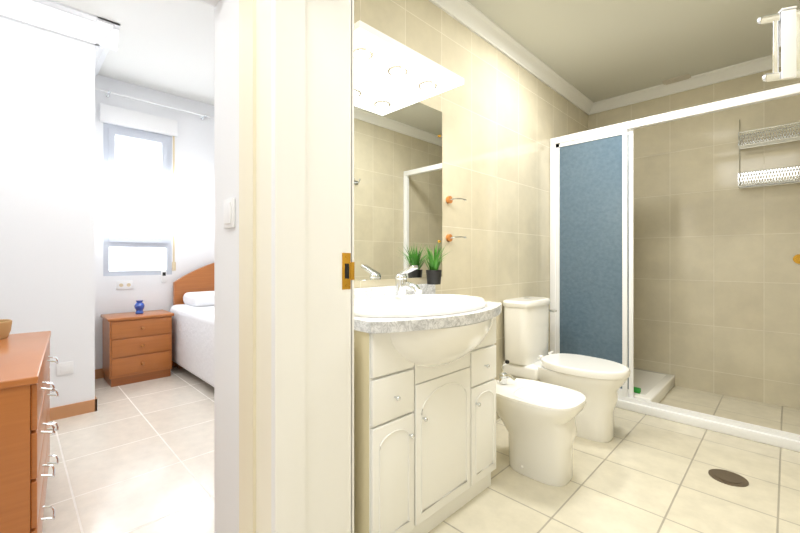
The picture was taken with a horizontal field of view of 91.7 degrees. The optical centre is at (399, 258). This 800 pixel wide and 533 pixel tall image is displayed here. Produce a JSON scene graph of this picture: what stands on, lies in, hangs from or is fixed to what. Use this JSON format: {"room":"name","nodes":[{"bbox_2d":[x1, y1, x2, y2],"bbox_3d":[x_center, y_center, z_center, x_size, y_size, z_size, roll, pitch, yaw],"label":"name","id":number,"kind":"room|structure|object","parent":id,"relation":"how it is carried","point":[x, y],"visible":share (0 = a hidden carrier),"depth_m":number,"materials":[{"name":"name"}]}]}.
{"room":"bathroom","nodes":[
{"label":"bathroom","id":0,"kind":"room"},
{"bbox_2d":[0,16,94,407],"bbox_3d":[-2.891,-0.350,2.872,1.050,2.900,0.874,0,0,45],"label":"wall","id":1,"kind":"structure","parent":0,"point":[47,180],"depth_m":2.65,"materials":[{"name":"white paint"}]},
{"bbox_2d":[56,361,73,375],"bbox_3d":[-2.321,0.757,2.689,0.012,0.085,0.090,0,0,45],"label":"outlet","id":2,"kind":"object","parent":1,"relation":"attached to","point":[63,368],"visible":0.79,"depth_m":2.69,"materials":[{"name":"white plastic"}]},
{"bbox_2d":[53,0,213,105],"bbox_3d":[-1.266,-1.760,3.069,3.070,0.120,3.650,0,0,45],"label":"ceiling","id":3,"kind":"structure","parent":0,"point":[166,46],"depth_m":3.08,"materials":[{"name":"white paint"}]},
{"bbox_2d":[0,0,119,75],"bbox_3d":[-2.763,-1.625,2.837,1.080,0.150,1.004,0,0,45],"label":"crown molding","id":4,"kind":"structure","parent":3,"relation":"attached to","point":[101,34],"depth_m":2.65,"materials":[{"name":"white paint"}]},
{"bbox_2d":[95,75,213,368],"bbox_3d":[-1.971,-0.350,4.463,0.100,2.900,2.676,0,0,45],"label":"wall","id":5,"kind":"structure","parent":0,"point":[194,194],"depth_m":4.03,"materials":[{"name":"white paint"}]},
{"bbox_2d":[117,281,132,289],"bbox_3d":[-2.637,0.250,3.719,0.010,0.080,0.130,0,0,45],"label":"outlet","id":6,"kind":"object","parent":5,"relation":"attached to","point":[124,284],"visible":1,"depth_m":3.71,"materials":[{"name":"white plastic"}]},
{"bbox_2d":[103,123,171,275],"bbox_3d":[-2.579,-0.555,3.831,0.106,2.030,0.970,0,0,45],"label":"window","id":7,"kind":"structure","parent":5,"relation":"in","point":[137,188],"depth_m":3.85,"materials":[{"name":"white glass"}]},
{"bbox_2d":[99,103,176,136],"bbox_3d":[-2.538,-1.350,3.797,0.039,0.160,0.640,0,0,45],"label":"window blind","id":8,"kind":"object","parent":5,"relation":"in","point":[131,119],"depth_m":3.76,"materials":[{"name":"white plastic"}]},
{"bbox_2d":[172,136,175,270],"bbox_3d":[-2.338,-0.575,4.011,0.018,1.390,0.034,0,0,45],"label":"cord","id":9,"kind":"object","parent":8,"relation":"hanging from","point":[173,265],"visible":1,"depth_m":4.01,"materials":[{"name":"beige plastic"}]},
{"bbox_2d":[95,88,213,119],"bbox_3d":[-2.392,-1.530,3.891,0.113,0.040,1.180,0,0,45],"label":"rail","id":10,"kind":"object","parent":5,"relation":"attached to","point":[107,94],"visible":0.9,"depth_m":3.78,"materials":[{"name":"white plastic"}]},
{"bbox_2d":[161,271,166,282],"bbox_3d":[-2.402,0.180,3.947,0.020,0.120,0.045,0,0,45],"label":"thermostat","id":11,"kind":"object","parent":5,"relation":"attached to","point":[163,276],"visible":0.98,"depth_m":3.94,"materials":[{"name":"white plastic"}]},
{"bbox_2d":[227,0,238,532],"bbox_3d":[0.088,-0.350,0.859,1.730,2.900,0.260,0,0,45],"label":"wall","id":12,"kind":"structure","parent":0,"point":[232,270],"depth_m":1.34,"materials":[{"name":"white paint"}]},
{"bbox_2d":[224,198,234,228],"bbox_3d":[-0.596,-0.159,1.350,0.083,0.101,0.012,0,0,45],"label":"switch plate","id":13,"kind":"object","parent":12,"relation":"attached to","point":[229,213],"visible":1,"depth_m":1.33,"materials":[{"name":"white plastic"}]},
{"bbox_2d":[239,0,353,532],"bbox_3d":[-0.335,0.025,1.274,0.242,2.150,0.296,0,0,45],"label":"door frame","id":14,"kind":"structure","parent":12,"relation":"attached to","point":[296,241],"depth_m":1.18,"materials":[{"name":"white wood"}]},
{"bbox_2d":[342,253,354,289],"bbox_3d":[-0.171,0.040,1.284,0.003,0.120,0.050,0,0,45],"label":"strike plate","id":15,"kind":"object","parent":14,"relation":"attached to","point":[348,270],"visible":1,"depth_m":1.28,"materials":[{"name":"gold metal"}]},
{"bbox_2d":[199,0,587,532],"bbox_3d":[0.081,-0.350,2.160,0.120,2.900,5.170,0,0,45],"label":"wall","id":16,"kind":"structure","parent":0,"point":[505,119],"depth_m":2.47,"materials":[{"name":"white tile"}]},
{"bbox_2d":[354,75,441,280],"bbox_3d":[0.001,-0.371,1.982,0.015,0.943,0.685,0,0,45],"label":"mirror","id":17,"kind":"object","parent":16,"relation":"attached to","point":[397,182],"visible":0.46,"depth_m":1.96,"materials":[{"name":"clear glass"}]},
{"bbox_2d":[354,20,463,101],"bbox_3d":[-0.023,-0.882,1.756,0.298,0.086,0.650,0,0,45],"label":"light fixture","id":18,"kind":"object","parent":16,"relation":"attached to","point":[384,60],"visible":0.83,"depth_m":1.73,"materials":[{"name":"white plastic"}]},
{"bbox_2d":[446,234,465,241],"bbox_3d":[0.332,-0.123,2.270,0.130,0.044,0.049,0,0,-9],"label":"robe hook","id":19,"kind":"object","parent":16,"relation":"attached to","point":[449,237],"depth_m":2.26,"materials":[{"name":"brown wood"}]},
{"bbox_2d":[446,196,465,203],"bbox_3d":[0.332,-0.345,2.270,0.130,0.044,0.049,0,0,-9],"label":"robe hook","id":20,"kind":"object","parent":16,"relation":"attached to","point":[449,200],"depth_m":2.26,"materials":[{"name":"brown wood"}]},
{"bbox_2d":[429,0,596,114],"bbox_3d":[0.751,-1.478,2.693,0.075,0.085,3.270,0,0,45],"label":"crown molding","id":21,"kind":"structure","parent":16,"relation":"attached to","point":[471,17],"depth_m":2.72,"materials":[{"name":"white paint"}]},
{"bbox_2d":[42,366,799,532],"bbox_3d":[-0.269,1.150,2.758,4.920,0.100,4.620,0,0,45],"label":"floor","id":22,"kind":"structure","parent":0,"point":[641,473],"depth_m":1.96,"materials":[{"name":"tile"}]},
{"bbox_2d":[0,331,58,532],"bbox_3d":[-1.634,0.735,1.480,0.487,0.730,1.024,0,0,-40],"label":"dresser","id":23,"kind":"object","parent":22,"relation":"on","point":[25,395],"visible":1,"depth_m":1.23,"materials":[{"name":"brown wood"}]},
{"bbox_2d":[0,319,11,338],"bbox_3d":[-1.894,0.329,1.797,0.140,0.080,0.140,0,0,45],"label":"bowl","id":24,"kind":"object","parent":23,"relation":"on","point":[5,326],"visible":1,"depth_m":1.80,"materials":[{"name":"brown"}]},
{"bbox_2d":[50,361,172,420],"bbox_3d":[-1.940,1.058,3.743,0.962,0.085,3.450,0,0,45],"label":"baseboard","id":25,"kind":"structure","parent":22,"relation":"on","point":[70,410],"depth_m":2.73,"materials":[{"name":"brown wood"}]},
{"bbox_2d":[101,310,173,386],"bbox_3d":[-2.432,0.805,3.602,0.407,0.590,0.504,0,0,45],"label":"nightstand","id":26,"kind":"object","parent":22,"relation":"on","point":[136,348],"visible":1,"depth_m":3.47,"materials":[{"name":"brown wood"}]},
{"bbox_2d":[134,300,144,313],"bbox_3d":[-2.425,0.447,3.613,0.084,0.125,0.084,0,0,45],"label":"vase","id":27,"kind":"object","parent":26,"relation":"on","point":[139,305],"visible":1,"depth_m":3.59,"materials":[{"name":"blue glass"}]},
{"bbox_2d":[169,263,213,386],"bbox_3d":[-1.151,0.550,3.739,2.015,1.100,1.440,0,0,45],"label":"bed","id":28,"kind":"object","parent":22,"relation":"on","point":[192,308],"visible":0.21,"depth_m":3.57,"materials":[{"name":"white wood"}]},
{"bbox_2d":[354,284,501,532],"bbox_3d":[0.089,0.618,1.688,0.555,0.965,0.826,0,0,45],"label":"bathroom vanity","id":29,"kind":"object","parent":22,"relation":"on","point":[424,411],"visible":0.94,"depth_m":1.47,"materials":[{"name":"white paint"}]},
{"bbox_2d":[394,265,421,296],"bbox_3d":[0.043,0.104,1.808,0.064,0.150,0.188,0,0,-38],"label":"faucet","id":30,"kind":"object","parent":29,"relation":"on","point":[402,285],"visible":0.98,"depth_m":1.83,"materials":[{"name":"silver metal"}]},
{"bbox_2d":[419,242,447,284],"bbox_3d":[0.211,0.019,2.059,0.187,0.231,0.245,0,0,45],"label":"potted plant","id":31,"kind":"object","parent":29,"relation":"on","point":[433,274],"visible":1,"depth_m":2.04,"materials":[{"name":"black"}]},
{"bbox_2d":[496,360,585,486],"bbox_3d":[0.706,0.829,2.037,0.478,0.542,0.364,0,0,45],"label":"bidet","id":32,"kind":"object","parent":22,"relation":"on","point":[538,419],"visible":0.98,"depth_m":1.92,"materials":[{"name":"white ceramic"}]},
{"bbox_2d":[503,297,630,442],"bbox_3d":[1.099,0.687,2.564,0.745,0.826,0.444,0,0,45],"label":"toilet","id":33,"kind":"object","parent":22,"relation":"on","point":[598,383],"visible":0.88,"depth_m":2.49,"materials":[{"name":"white ceramic"}]},
{"bbox_2d":[550,83,799,451],"bbox_3d":[2.171,0.048,2.942,1.724,2.105,0.902,0,0,45],"label":"shower enclosure","id":34,"kind":"object","parent":22,"relation":"on","point":[592,237],"visible":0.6,"depth_m":2.96,"materials":[{"name":"white metal"}]},
{"bbox_2d":[634,387,640,392],"bbox_3d":[1.777,0.987,2.922,0.060,0.033,0.045,0,0,45],"label":"sponge","id":35,"kind":"object","parent":34,"relation":"in","point":[637,390],"visible":0.6,"depth_m":2.90,"materials":[{"name":"green"}]},
{"bbox_2d":[708,469,748,486],"bbox_3d":[1.648,1.097,1.949,0.156,0.005,0.156,0,0,45],"label":"floor drain","id":36,"kind":"object","parent":22,"relation":"on","point":[728,477],"visible":1,"depth_m":1.94,"materials":[{"name":"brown metal"}]},
{"bbox_2d":[467,0,799,101],"bbox_3d":[1.336,-1.660,2.107,1.730,0.280,3.270,0,0,45],"label":"ceiling","id":37,"kind":"structure","parent":0,"point":[595,50],"depth_m":2.64,"materials":[{"name":"white paint"}]},
{"bbox_2d":[588,67,799,408],"bbox_3d":[2.521,-0.350,3.306,1.950,2.900,0.100,0,0,45],"label":"wall","id":38,"kind":"structure","parent":0,"point":[716,286],"depth_m":3.16,"materials":[{"name":"white tile"}]},
{"bbox_2d":[593,52,780,113],"bbox_3d":[2.470,-1.478,3.234,1.560,0.085,0.075,0,0,45],"label":"crown molding","id":39,"kind":"structure","parent":38,"relation":"attached to","point":[762,64],"depth_m":3.25,"materials":[{"name":"white paint"}]},
{"bbox_2d":[738,120,799,187],"bbox_3d":[2.821,-0.828,2.842,0.517,0.544,0.127,0,0,45],"label":"caddy shelf","id":40,"kind":"object","parent":38,"relation":"attached to","point":[771,142],"visible":1,"depth_m":2.88,"materials":[{"name":"silver metal"}]},
{"bbox_2d":[793,254,799,263],"bbox_3d":[2.898,0.000,2.814,0.070,0.070,0.058,0,0,45],"label":"shower valve","id":41,"kind":"object","parent":38,"relation":"attached to","point":[796,258],"visible":1,"depth_m":2.83,"materials":[{"name":"gold metal"}]},
{"bbox_3d":[1.347,-0.350,0.824,0.100,2.900,5.070,0,0,45],"label":"wall","id":42,"kind":"structure","parent":0,"visible":0},
{"bbox_2d":[757,6,799,81],"bbox_3d":[1.430,-0.713,1.259,0.394,0.305,0.209,0,0,45],"label":"towel rail","id":43,"kind":"object","parent":42,"relation":"attached to","point":[785,22],"visible":1,"depth_m":1.29,"materials":[{"name":"silver metal"}]}
]}

